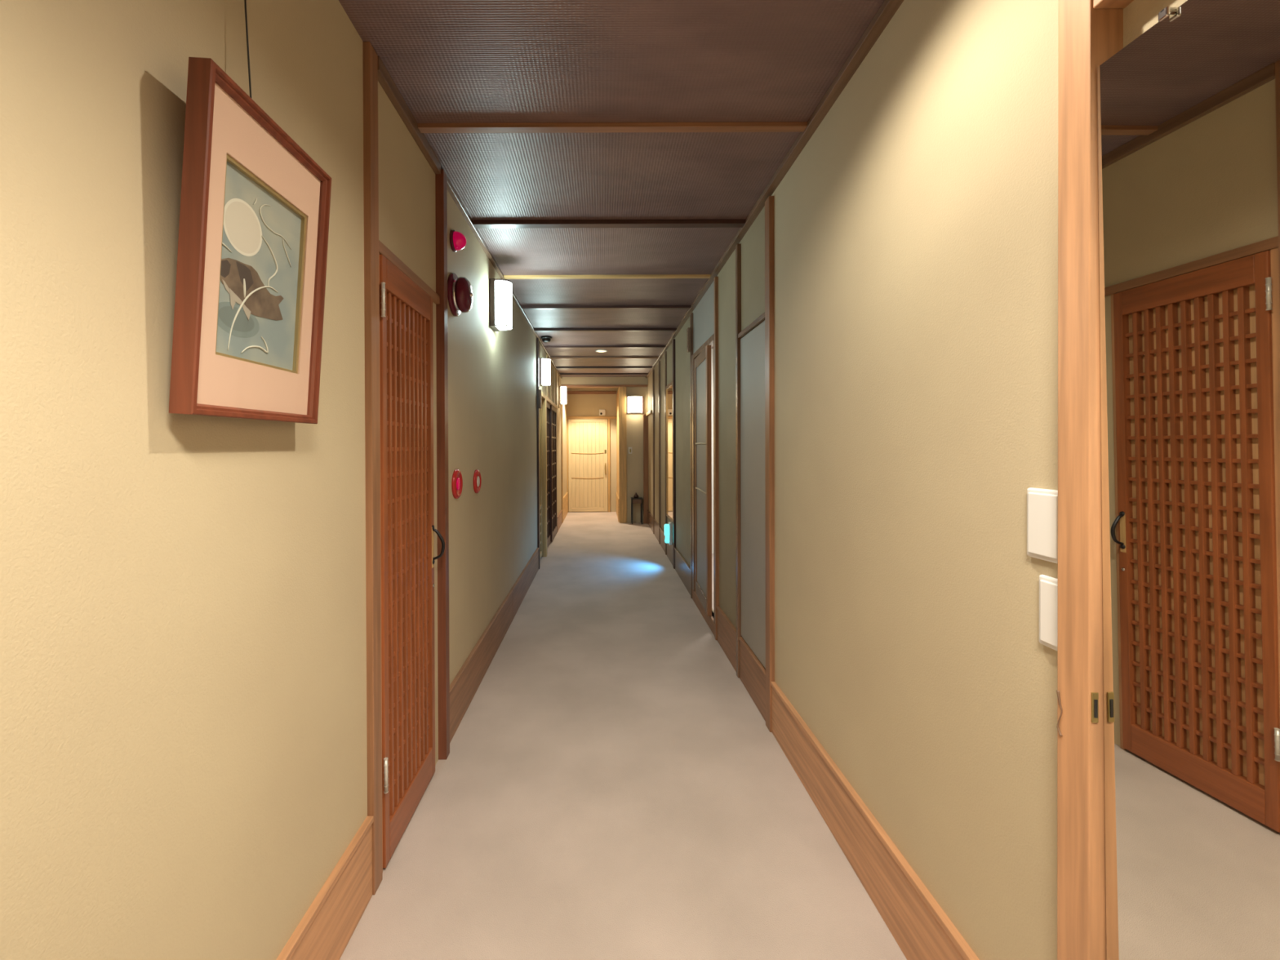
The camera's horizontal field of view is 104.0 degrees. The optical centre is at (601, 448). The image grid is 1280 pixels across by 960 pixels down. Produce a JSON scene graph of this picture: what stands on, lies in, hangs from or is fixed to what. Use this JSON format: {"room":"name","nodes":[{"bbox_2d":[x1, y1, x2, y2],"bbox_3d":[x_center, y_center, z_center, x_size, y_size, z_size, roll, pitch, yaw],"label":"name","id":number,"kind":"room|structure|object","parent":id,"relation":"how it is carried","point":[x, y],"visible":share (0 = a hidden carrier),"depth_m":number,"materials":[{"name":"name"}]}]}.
{"room":"japanese inn corridor","nodes":[
{"label":"japanese inn corridor","id":0,"kind":"room"},
{"bbox_2d":[0,0,567,959],"bbox_3d":[-0.782,0.052,3.470,0.200,2.465,12.940,0,0,0],"label":"wall","id":1,"kind":"structure","parent":0,"point":[184,744],"depth_m":0.80,"materials":[{"name":"paint"}]},
{"bbox_2d":[275,816,373,959],"bbox_3d":[-0.673,1.190,-0.774,0.029,0.232,4.440,0,0,0],"label":"baseboard","id":2,"kind":"structure","parent":1,"relation":"attached to","point":[325,931],"depth_m":1.26,"materials":[{"name":"brown wood"}]},
{"bbox_2d":[362,41,382,894],"bbox_3d":[-0.697,0.062,1.467,0.070,2.465,0.053,0,0,0],"label":"trim","id":3,"kind":"structure","parent":1,"relation":"attached to","point":[371,173],"depth_m":1.45,"materials":[{"name":"brown wood"}]},
{"bbox_2d":[378,253,382,872],"bbox_3d":[-0.701,0.343,1.744,0.060,1.900,0.499,0,0,0],"label":"door frame","id":4,"kind":"structure","parent":1,"relation":"attached to","point":[379,253],"depth_m":1.52,"materials":[{"name":"brown wood"}]},
{"bbox_2d":[377,56,440,173],"bbox_3d":[-0.679,-1.151,1.773,0.034,0.042,0.572,0,0,0],"label":"trim","id":5,"kind":"structure","parent":1,"relation":"attached to","point":[384,78],"depth_m":1.71,"materials":[{"name":"brown wood"}]},
{"bbox_2d":[378,240,439,304],"bbox_3d":[-0.701,-0.611,1.776,0.066,0.035,0.572,0,0,0],"label":"trim","id":6,"kind":"structure","parent":1,"relation":"in","point":[384,251],"depth_m":1.72,"materials":[{"name":"brown wood"}]},
{"bbox_2d":[379,253,444,867],"bbox_3d":[-0.658,0.345,1.743,0.085,1.873,0.468,0,0,0],"label":"door","id":7,"kind":"structure","parent":1,"relation":"in","point":[407,529],"depth_m":1.71,"materials":[{"name":"red wood"}]},
{"bbox_2d":[435,168,449,759],"bbox_3d":[-0.690,0.069,2.089,0.084,2.445,0.047,0,0,0],"label":"trim","id":8,"kind":"structure","parent":1,"relation":"attached to","point":[441,183],"depth_m":2.07,"materials":[{"name":"brown wood"}]},
{"bbox_2d":[451,469,462,498],"bbox_3d":[-0.673,0.165,2.336,0.016,0.138,0.138,0,0,0],"label":"fire alarm","id":9,"kind":"object","parent":1,"relation":"attached to","point":[457,480],"visible":1,"depth_m":2.31,"materials":[{"name":"red plastic"}]},
{"bbox_2d":[449,230,466,252],"bbox_3d":[-0.654,-0.955,2.295,0.063,0.094,0.094,0,0,0],"label":"lamp","id":10,"kind":"object","parent":1,"relation":"attached to","point":[457,239],"visible":1,"depth_m":2.27,"materials":[{"name":"red plastic"}]},
{"bbox_2d":[447,272,472,316],"bbox_3d":[-0.639,-0.710,2.306,0.090,0.192,0.192,0,0,0],"label":"bell","id":11,"kind":"object","parent":1,"relation":"attached to","point":[460,292],"visible":1,"depth_m":2.25,"materials":[{"name":"red metal"}]},
{"bbox_2d":[473,469,481,493],"bbox_3d":[-0.673,0.178,2.711,0.016,0.128,0.128,0,0,0],"label":"fire alarm","id":12,"kind":"object","parent":1,"relation":"attached to","point":[477,476],"visible":1,"depth_m":2.69,"materials":[{"name":"red plastic"}]},
{"bbox_2d":[449,547,538,742],"bbox_3d":[-0.673,1.167,3.694,0.029,0.232,3.145,0,0,0],"label":"baseboard","id":13,"kind":"structure","parent":1,"relation":"attached to","point":[466,682],"depth_m":2.85,"materials":[{"name":"brown wood"}]},
{"bbox_2d":[488,278,512,331],"bbox_3d":[-0.622,-0.894,3.115,0.127,0.289,0.143,0,0,0],"label":"wall lamp","id":14,"kind":"object","parent":1,"relation":"attached to","point":[500,290],"visible":1,"depth_m":3.06,"materials":[{"name":"white glass"}]},
{"bbox_2d":[446,175,562,378],"bbox_3d":[-0.680,-1.178,5.275,0.032,0.024,6.338,0,0,0],"label":"trim","id":15,"kind":"structure","parent":1,"relation":"attached to","point":[451,189],"depth_m":2.88,"materials":[{"name":"brown wood"}]},
{"bbox_2d":[536,337,539,568],"bbox_3d":[-0.722,0.052,5.293,0.120,2.445,0.055,0,0,0],"label":"trim","id":16,"kind":"structure","parent":1,"relation":"attached to","point":[537,339],"depth_m":5.27,"materials":[{"name":"brown wood"}]},
{"bbox_2d":[538,389,541,408],"bbox_3d":[-0.652,-0.525,5.289,0.024,0.200,0.060,0,0,0],"label":"plaque","id":17,"kind":"object","parent":1,"relation":"attached to","point":[540,390],"visible":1,"depth_m":5.26,"materials":[{"name":"brown wood"}]},
{"bbox_2d":[539,399,542,559],"bbox_3d":[-0.715,0.336,5.592,0.032,1.835,0.530,0,0,0],"label":"door","id":18,"kind":"structure","parent":1,"relation":"in","point":[540,410],"depth_m":5.80,"materials":[{"name":"brown wood"}]},
{"bbox_2d":[542,398,546,556],"bbox_3d":[-0.716,0.342,5.907,0.130,1.860,0.090,0,0,0],"label":"trim","id":19,"kind":"structure","parent":1,"relation":"attached to","point":[544,401],"depth_m":5.86,"materials":[{"name":"brown wood"}]},
{"bbox_2d":[538,357,550,386],"bbox_3d":[-0.621,-0.836,5.456,0.127,0.289,0.143,0,0,0],"label":"wall lamp","id":20,"kind":"object","parent":1,"relation":"attached to","point":[544,363],"visible":0.94,"depth_m":5.40,"materials":[{"name":"white plastic"}]},
{"bbox_2d":[546,355,547,396],"bbox_3d":[-0.682,-0.898,6.210,0.026,0.535,0.030,0,0,0],"label":"trim","id":21,"kind":"structure","parent":1,"relation":"attached to","point":[546,355],"depth_m":6.20,"materials":[{"name":"brown wood"}]},
{"bbox_2d":[546,402,551,547],"bbox_3d":[-0.706,0.332,6.372,0.038,1.835,0.700,0,0,0],"label":"door","id":22,"kind":"structure","parent":1,"relation":"in","point":[548,515],"depth_m":6.61,"materials":[{"name":"brown wood"}]},
{"bbox_2d":[541,391,557,408],"bbox_3d":[-0.722,-0.609,6.407,0.125,0.045,2.180,0,0,0],"label":"trim","id":23,"kind":"structure","parent":1,"relation":"attached to","point":[549,402],"depth_m":6.25,"materials":[{"name":"brown wood"}]},
{"bbox_2d":[550,360,551,399],"bbox_3d":[-0.682,-0.900,6.630,0.026,0.535,0.030,0,0,0],"label":"trim","id":24,"kind":"structure","parent":1,"relation":"attached to","point":[550,361],"depth_m":6.62,"materials":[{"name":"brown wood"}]},
{"bbox_2d":[550,404,556,541],"bbox_3d":[-0.686,0.328,7.062,0.038,1.835,0.720,0,0,0],"label":"door","id":25,"kind":"structure","parent":1,"relation":"in","point":[553,410],"depth_m":6.95,"materials":[{"name":"brown wood"}]},
{"bbox_2d":[552,365,554,402],"bbox_3d":[-0.682,-0.902,7.060,0.026,0.535,0.030,0,0,0],"label":"trim","id":26,"kind":"structure","parent":1,"relation":"attached to","point":[553,366],"depth_m":7.04,"materials":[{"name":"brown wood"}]},
{"bbox_2d":[555,369,556,404],"bbox_3d":[-0.682,-0.904,7.460,0.026,0.535,0.030,0,0,0],"label":"trim","id":27,"kind":"structure","parent":1,"relation":"attached to","point":[556,370],"depth_m":7.45,"materials":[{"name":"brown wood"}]},
{"bbox_2d":[558,374,559,408],"bbox_3d":[-0.682,-0.907,7.910,0.026,0.535,0.030,0,0,0],"label":"trim","id":28,"kind":"structure","parent":1,"relation":"attached to","point":[558,375],"depth_m":7.90,"materials":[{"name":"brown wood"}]},
{"bbox_2d":[556,509,562,531],"bbox_3d":[-0.673,1.145,7.956,0.029,0.232,0.860,0,0,0],"label":"baseboard","id":29,"kind":"structure","parent":1,"relation":"attached to","point":[559,516],"depth_m":7.89,"materials":[{"name":"brown wood"}]},
{"bbox_2d":[560,404,563,523],"bbox_3d":[-0.670,0.111,8.461,0.022,2.295,0.080,0,0,0],"label":"trim","id":30,"kind":"structure","parent":1,"relation":"attached to","point":[562,453],"depth_m":8.42,"materials":[{"name":"brown wood"}]},
{"bbox_2d":[559,386,566,404],"bbox_3d":[-0.621,-0.854,8.016,0.127,0.289,0.143,0,0,0],"label":"wall lamp","id":31,"kind":"object","parent":1,"relation":"attached to","point":[562,389],"visible":0.97,"depth_m":7.96,"materials":[{"name":"white plastic"}]},
{"bbox_2d":[563,492,568,520],"bbox_3d":[-0.668,1.054,9.166,0.020,0.400,1.260,0,0,0],"label":"trim","id":32,"kind":"structure","parent":1,"relation":"attached to","point":[566,496],"depth_m":9.06,"materials":[{"name":"brown wood"}]},
{"bbox_2d":[566,418,568,511],"bbox_3d":[-0.667,0.333,9.827,0.027,1.835,0.030,0,0,0],"label":"trim","id":33,"kind":"structure","parent":1,"relation":"attached to","point":[566,419],"depth_m":9.81,"materials":[{"name":"brown wood"}]},
{"bbox_2d":[472,219,745,228],"bbox_3d":[0.045,-1.168,2.594,1.462,0.022,0.050,0,0,0],"label":"trim","id":34,"kind":"structure","parent":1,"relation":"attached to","point":[533,224],"depth_m":2.57,"materials":[{"name":"brown wood"}]},
{"bbox_2d":[417,121,807,133],"bbox_3d":[0.045,-1.167,1.814,1.462,0.016,0.034,0,0,0],"label":"trim","id":35,"kind":"structure","parent":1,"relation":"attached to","point":[753,126],"depth_m":1.80,"materials":[{"name":"brown wood"}]},
{"bbox_2d":[566,387,618,511],"bbox_3d":[-0.151,0.016,9.890,1.062,2.465,0.100,0,0,0],"label":"wall","id":36,"kind":"structure","parent":0,"point":[577,405],"depth_m":9.84,"materials":[{"name":"paint"}]},
{"bbox_2d":[568,418,607,511],"bbox_3d":[-0.267,0.330,9.783,0.767,1.820,0.099,0,0,0],"label":"door","id":37,"kind":"structure","parent":36,"relation":"in","point":[587,479],"depth_m":9.80,"materials":[{"name":"brown wood"}]},
{"bbox_2d":[566,391,616,394],"bbox_3d":[-0.197,-1.101,9.824,0.977,0.060,0.020,0,0,0],"label":"trim","id":38,"kind":"structure","parent":36,"relation":"attached to","point":[567,392],"depth_m":9.81,"materials":[{"name":"brown wood"}]},
{"bbox_2d":[566,416,616,418],"bbox_3d":[-0.153,-0.611,9.822,1.062,0.050,0.030,0,0,0],"label":"trim","id":39,"kind":"structure","parent":36,"relation":"attached to","point":[567,417],"depth_m":9.81,"materials":[{"name":"brown wood"}]},
{"bbox_2d":[599,408,605,415],"bbox_3d":[0.013,-0.711,9.803,0.120,0.120,0.066,0,0,0],"label":"sensor","id":40,"kind":"object","parent":36,"relation":"attached to","point":[602,411],"visible":1,"depth_m":9.79,"materials":[{"name":"white plastic"}]},
{"bbox_2d":[607,418,610,511],"bbox_3d":[0.143,0.331,9.827,0.047,1.835,0.030,0,0,0],"label":"trim","id":41,"kind":"structure","parent":36,"relation":"attached to","point":[608,420],"depth_m":9.81,"materials":[{"name":"brown wood"}]},
{"bbox_2d":[616,492,618,521],"bbox_3d":[0.292,1.051,9.156,0.013,0.400,1.280,0,0,0],"label":"trim","id":42,"kind":"structure","parent":36,"relation":"attached to","point":[617,496],"depth_m":8.94,"materials":[{"name":"brown wood"}]},
{"bbox_2d":[560,377,647,385],"bbox_3d":[0.045,-1.142,8.469,1.462,0.135,0.110,0,0,0],"label":"wall","id":43,"kind":"structure","parent":0,"point":[565,380],"depth_m":8.41,"materials":[{"name":"paint"}]},
{"bbox_2d":[560,384,648,387],"bbox_3d":[0.045,-1.057,8.470,1.462,0.035,0.150,0,0,0],"label":"trim","id":44,"kind":"structure","parent":43,"relation":"attached to","point":[571,385],"depth_m":8.39,"materials":[{"name":"brown wood"}]},
{"bbox_2d":[338,0,884,377],"bbox_3d":[0.421,-1.234,3.414,2.750,0.100,13.040,0,0,0],"label":"ceiling","id":45,"kind":"structure","parent":0,"point":[450,61],"depth_m":1.76,"materials":[{"name":"brown wood"}]},
{"bbox_2d":[244,0,252,98],"bbox_3d":[-0.653,-0.881,0.913,0.032,0.573,0.003,0,0,10],"label":"wire","id":46,"kind":"object","parent":45,"relation":"hanging from","point":[245,1],"visible":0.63,"depth_m":0.91,"materials":[{"name":"black metal"}]},
{"bbox_2d":[168,57,331,423],"bbox_3d":[-0.630,-0.327,0.934,0.071,0.546,0.340,0,0,0],"label":"framed picture","id":47,"kind":"object","parent":46,"relation":"hanging from","point":[255,211],"visible":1,"depth_m":0.88,"materials":[{"name":"brown wood"}]},
{"bbox_2d":[216,160,301,370],"bbox_3d":[-0.638,-0.323,0.936,0.008,0.331,0.227,4,0,0],"label":"artwork","id":48,"kind":"object","parent":47,"relation":"attached to","point":[259,223],"depth_m":0.92,"materials":[{"name":"paper"}]},
{"bbox_2d":[540,335,551,342],"bbox_3d":[-0.589,-1.163,5.324,0.124,0.056,0.124,0,0,0],"label":"smoke detector","id":49,"kind":"object","parent":45,"relation":"attached to","point":[545,339],"visible":1,"depth_m":5.29,"materials":[{"name":"black plastic"}]},
{"bbox_2d":[595,349,607,352],"bbox_3d":[-0.004,-1.191,6.114,0.150,0.012,0.150,0,0,0],"label":"recessed light","id":50,"kind":"object","parent":45,"relation":"in","point":[599,350],"visible":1,"depth_m":6.09,"materials":[{"name":"white plastic"}]},
{"bbox_2d":[560,373,648,375],"bbox_3d":[0.045,-1.196,8.014,1.462,0.022,0.050,0,0,0],"label":"trim","id":51,"kind":"structure","parent":45,"relation":"attached to","point":[561,374],"depth_m":7.99,"materials":[{"name":"brown wood"}]},
{"bbox_2d":[551,356,657,359],"bbox_3d":[0.045,-1.188,6.544,1.462,0.022,0.045,0,0,0],"label":"trim","id":52,"kind":"structure","parent":45,"relation":"attached to","point":[552,357],"depth_m":6.52,"materials":[{"name":"brown wood"}]},
{"bbox_2d":[556,366,652,368],"bbox_3d":[0.045,-1.193,7.354,1.462,0.022,0.050,0,0,0],"label":"trim","id":53,"kind":"structure","parent":45,"relation":"attached to","point":[557,367],"depth_m":7.33,"materials":[{"name":"brown wood"}]},
{"bbox_2d":[544,345,665,348],"bbox_3d":[0.045,-1.186,5.824,1.462,0.020,0.050,0,0,0],"label":"trim","id":54,"kind":"structure","parent":45,"relation":"attached to","point":[615,346],"depth_m":5.80,"materials":[{"name":"brown wood"}]},
{"bbox_2d":[534,328,676,331],"bbox_3d":[0.045,-1.180,4.964,1.462,0.022,0.045,0,0,0],"label":"trim","id":55,"kind":"structure","parent":45,"relation":"attached to","point":[543,329],"depth_m":4.94,"materials":[{"name":"brown wood"}]},
{"bbox_2d":[521,305,690,309],"bbox_3d":[0.045,-1.177,4.164,1.462,0.020,0.040,0,0,0],"label":"trim","id":56,"kind":"structure","parent":45,"relation":"attached to","point":[606,307],"depth_m":4.14,"materials":[{"name":"brown wood"}]},
{"bbox_2d":[503,274,710,279],"bbox_3d":[0.045,-1.175,3.414,1.462,0.016,0.036,0,0,0],"label":"trim","id":57,"kind":"structure","parent":45,"relation":"attached to","point":[644,276],"depth_m":3.40,"materials":[{"name":"brown wood"}]},
{"bbox_2d":[339,511,906,959],"bbox_3d":[0.430,1.331,3.427,2.750,0.100,13.040,0,0,0],"label":"floor","id":58,"kind":"structure","parent":0,"point":[611,786],"depth_m":1.77,"materials":[{"name":"carpet"}]},
{"bbox_2d":[631,497,643,524],"bbox_3d":[0.589,1.038,8.360,0.192,0.432,0.180,0,0,0],"label":"stand","id":59,"kind":"object","parent":58,"relation":"on","point":[633,500],"visible":0.98,"depth_m":8.28,"materials":[{"name":"black metal"}]},
{"bbox_2d":[626,386,647,522],"bbox_3d":[0.665,0.017,9.195,0.570,2.465,1.490,0,0,0],"label":"wall","id":60,"kind":"structure","parent":0,"point":[634,422],"depth_m":8.45,"materials":[{"name":"paint"}]},
{"bbox_2d":[616,386,626,523],"bbox_3d":[0.358,0.103,9.128,0.125,2.295,1.425,0,0,0],"label":"trim","id":61,"kind":"structure","parent":60,"relation":"attached to","point":[621,454],"depth_m":8.42,"materials":[{"name":"brown wood"}]},
{"bbox_2d":[628,447,631,453],"bbox_3d":[0.485,0.029,8.442,0.060,0.110,0.016,0,0,0],"label":"wall switch","id":62,"kind":"object","parent":60,"relation":"attached to","point":[629,448],"visible":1,"depth_m":8.44,"materials":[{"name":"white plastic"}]},
{"bbox_2d":[626,395,644,413],"bbox_3d":[0.563,-0.735,8.383,0.300,0.289,0.127,0,0,0],"label":"wall lamp","id":63,"kind":"object","parent":60,"relation":"attached to","point":[634,404],"visible":1,"depth_m":8.34,"materials":[{"name":"white plastic"}]},
{"bbox_2d":[643,413,648,524],"bbox_3d":[0.746,0.339,8.367,0.090,1.830,0.070,0,0,0],"label":"trim","id":64,"kind":"structure","parent":60,"relation":"attached to","point":[645,416],"depth_m":8.33,"materials":[{"name":"brown wood"}]},
{"bbox_2d":[646,409,653,415],"bbox_3d":[0.766,-0.567,7.962,0.045,0.045,0.730,0,0,0],"label":"trim","id":65,"kind":"structure","parent":60,"relation":"attached to","point":[651,411],"depth_m":7.76,"materials":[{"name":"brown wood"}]},
{"bbox_2d":[647,510,653,532],"bbox_3d":[0.780,1.140,7.861,0.029,0.232,0.950,0,0,0],"label":"baseboard","id":66,"kind":"structure","parent":60,"relation":"attached to","point":[650,517],"depth_m":7.91,"materials":[{"name":"brown wood"}]},
{"bbox_2d":[693,0,1187,959],"bbox_3d":[1.290,0.055,1.525,1.020,2.465,9.050,0,0,0],"label":"wall","id":67,"kind":"structure","parent":0,"point":[916,226],"depth_m":1.17,"materials":[{"name":"paint"}]},
{"bbox_2d":[659,526,665,552],"bbox_3d":[0.780,1.148,6.291,0.029,0.232,0.630,0,0,0],"label":"baseboard","id":68,"kind":"structure","parent":67,"relation":"attached to","point":[662,536],"depth_m":6.32,"materials":[{"name":"brown wood"}]},
{"bbox_2d":[664,351,667,555],"bbox_3d":[0.774,0.054,5.955,0.032,2.425,0.030,0,0,0],"label":"trim","id":69,"kind":"structure","parent":67,"relation":"attached to","point":[665,352],"depth_m":5.94,"materials":[{"name":"brown wood"}]},
{"bbox_2d":[666,542,672,564],"bbox_3d":[0.780,1.152,5.646,0.029,0.232,0.600,0,0,0],"label":"baseboard","id":70,"kind":"structure","parent":67,"relation":"attached to","point":[668,548],"depth_m":5.64,"materials":[{"name":"brown wood"}]},
{"bbox_2d":[671,338,675,568],"bbox_3d":[0.774,0.057,5.300,0.032,2.425,0.080,0,0,0],"label":"trim","id":71,"kind":"structure","parent":67,"relation":"attached to","point":[673,340],"depth_m":5.26,"materials":[{"name":"brown wood"}]},
{"bbox_2d":[645,272,716,377],"bbox_3d":[0.763,-1.187,5.899,0.046,0.024,5.090,0,0,0],"label":"trim","id":72,"kind":"structure","parent":67,"relation":"attached to","point":[709,281],"depth_m":4.40,"materials":[{"name":"brown wood"}]},
{"bbox_2d":[674,546,690,595],"bbox_3d":[0.780,1.156,4.771,0.029,0.232,0.990,0,0,0],"label":"baseboard","id":73,"kind":"structure","parent":67,"relation":"attached to","point":[682,568],"depth_m":4.73,"materials":[{"name":"brown wood"}]},
{"bbox_2d":[686,327,690,352],"bbox_3d":[0.743,-0.925,4.247,0.024,0.200,0.060,0,0,0],"label":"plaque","id":74,"kind":"object","parent":67,"relation":"attached to","point":[688,330],"visible":1,"depth_m":4.22,"materials":[{"name":"brown wood"}]},
{"bbox_2d":[689,312,693,598],"bbox_3d":[0.774,0.062,4.253,0.032,2.425,0.035,0,0,0],"label":"trim","id":75,"kind":"structure","parent":67,"relation":"attached to","point":[691,313],"depth_m":4.24,"materials":[{"name":"brown wood"}]},
{"bbox_2d":[691,333,715,623],"bbox_3d":[0.787,0.202,3.799,0.048,1.970,0.875,0,0,0],"label":"door frame","id":76,"kind":"structure","parent":67,"relation":"attached to","point":[710,341],"depth_m":4.14,"materials":[{"name":"brown wood"}]},
{"bbox_2d":[694,345,711,615],"bbox_3d":[0.772,0.225,3.826,0.034,1.915,0.600,0,0,2],"label":"door","id":77,"kind":"structure","parent":67,"relation":"in","point":[703,379],"depth_m":3.74,"materials":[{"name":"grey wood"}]},
{"bbox_2d":[692,589,715,636],"bbox_3d":[0.791,1.232,3.804,0.046,0.090,0.875,0,0,0],"label":"baseboard","id":78,"kind":"structure","parent":67,"relation":"attached to","point":[709,620],"depth_m":3.71,"materials":[{"name":"brown wood"}]},
{"bbox_2d":[647,205,764,667],"bbox_3d":[0.865,0.036,5.400,0.170,2.465,6.200,0,0,0],"label":"wall panels","id":79,"kind":"object","parent":67,"relation":"attached to","point":[753,243],"visible":0.16,"depth_m":3.24,"materials":[{"name":"paint"}]},
{"bbox_2d":[653,369,654,533],"bbox_3d":[0.774,0.046,7.365,0.032,2.425,0.030,0,0,0],"label":"trim","id":80,"kind":"structure","parent":79,"relation":"attached to","point":[653,370],"depth_m":7.35,"materials":[{"name":"brown wood"}]},
{"bbox_2d":[653,518,658,541],"bbox_3d":[0.780,1.145,6.996,0.029,0.232,0.720,0,0,0],"label":"baseboard","id":81,"kind":"structure","parent":79,"relation":"attached to","point":[655,523],"depth_m":7.00,"materials":[{"name":"brown wood"}]},
{"bbox_2d":[658,360,661,543],"bbox_3d":[0.774,0.050,6.615,0.032,2.425,0.030,0,0,0],"label":"trim","id":82,"kind":"structure","parent":79,"relation":"attached to","point":[660,522],"depth_m":6.60,"materials":[{"name":"brown wood"}]},
{"bbox_2d":[664,522,672,545],"bbox_3d":[0.729,0.929,5.465,0.081,0.240,0.080,0,0,0],"label":"emergency light","id":83,"kind":"object","parent":79,"relation":"attached to","point":[668,527],"visible":1,"depth_m":5.43,"materials":[{"name":"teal plastic"}]},
{"bbox_2d":[666,381,672,522],"bbox_3d":[0.777,0.033,5.638,0.027,1.530,0.595,0,0,0],"label":"wall mirror","id":84,"kind":"object","parent":79,"relation":"attached to","point":[669,387],"visible":0.81,"depth_m":5.65,"materials":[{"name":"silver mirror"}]},
{"bbox_2d":[740,320,765,668],"bbox_3d":[0.783,0.218,2.551,0.016,1.652,0.460,0,0,0],"label":"door","id":85,"kind":"structure","parent":79,"relation":"attached to","point":[753,508],"depth_m":2.54,"materials":[{"name":"grey paint"}]},
{"bbox_2d":[714,276,719,639],"bbox_3d":[0.774,0.067,3.343,0.032,2.425,0.035,0,0,0],"label":"trim","id":86,"kind":"structure","parent":67,"relation":"attached to","point":[716,278],"depth_m":3.33,"materials":[{"name":"brown wood"}]},
{"bbox_2d":[715,605,736,671],"bbox_3d":[0.780,1.165,3.079,0.029,0.232,0.505,0,0,0],"label":"baseboard","id":87,"kind":"structure","parent":67,"relation":"attached to","point":[726,630],"depth_m":3.07,"materials":[{"name":"brown wood"}]},
{"bbox_2d":[735,243,742,677],"bbox_3d":[0.774,0.070,2.803,0.032,2.425,0.035,0,0,0],"label":"trim","id":88,"kind":"structure","parent":67,"relation":"attached to","point":[738,247],"depth_m":2.79,"materials":[{"name":"brown wood"}]},
{"bbox_2d":[737,312,764,337],"bbox_3d":[0.774,-0.626,2.547,0.028,0.024,0.470,0,0,0],"label":"trim","id":89,"kind":"structure","parent":67,"relation":"attached to","point":[760,319],"depth_m":2.53,"materials":[{"name":"brown wood"}]},
{"bbox_2d":[738,636,765,721],"bbox_3d":[0.780,1.168,2.556,0.029,0.232,0.470,0,0,0],"label":"baseboard","id":90,"kind":"structure","parent":67,"relation":"attached to","point":[752,672],"depth_m":2.54,"materials":[{"name":"brown wood"}]},
{"bbox_2d":[764,195,774,732],"bbox_3d":[0.774,0.073,2.285,0.032,2.425,0.060,0,0,0],"label":"trim","id":91,"kind":"structure","parent":67,"relation":"attached to","point":[769,203],"depth_m":2.26,"materials":[{"name":"brown wood"}]},
{"bbox_2d":[711,0,903,275],"bbox_3d":[0.763,-1.167,2.086,0.046,0.024,2.535,0,0,0],"label":"trim","id":92,"kind":"structure","parent":67,"relation":"attached to","point":[888,8],"depth_m":1.68,"materials":[{"name":"brown wood"}]},
{"bbox_2d":[770,681,979,959],"bbox_3d":[0.780,1.173,1.546,0.029,0.232,1.430,0,0,0],"label":"baseboard","id":93,"kind":"structure","parent":67,"relation":"attached to","point":[919,926],"depth_m":1.43,"materials":[{"name":"brown wood"}]},
{"bbox_2d":[1026,487,1057,564],"bbox_3d":[0.774,0.133,0.872,0.012,0.125,0.072,0,0,0],"label":"wall switch","id":94,"kind":"object","parent":67,"relation":"attached to","point":[1042,504],"visible":0.7,"depth_m":0.87,"materials":[{"name":"white plastic"}]},
{"bbox_2d":[1039,574,1057,650],"bbox_3d":[0.775,0.283,0.858,0.012,0.123,0.052,0,0,0],"label":"wall switch","id":95,"kind":"object","parent":67,"relation":"attached to","point":[1048,585],"visible":0.58,"depth_m":0.86,"materials":[{"name":"white plastic"}]},
{"bbox_2d":[1056,0,1123,959],"bbox_3d":[0.849,0.060,0.795,0.203,2.465,0.055,0,0,0],"label":"trim","id":96,"kind":"structure","parent":67,"relation":"attached to","point":[1088,37],"depth_m":0.78,"materials":[{"name":"brown wood"}]},
{"bbox_2d":[1093,0,1133,8],"bbox_3d":[0.849,-0.703,-0.070,0.197,0.070,1.667,0,0,0],"label":"trim","id":97,"kind":"structure","parent":67,"relation":"attached to","point":[1097,4],"depth_m":0.76,"materials":[{"name":"brown wood"}]},
{"bbox_2d":[1091,0,1279,959],"bbox_3d":[0.792,0.349,0.435,0.079,1.871,0.667,0,0,0],"label":"wall mirror","id":98,"kind":"object","parent":67,"relation":"attached to","point":[1188,110],"visible":1,"depth_m":0.65,"materials":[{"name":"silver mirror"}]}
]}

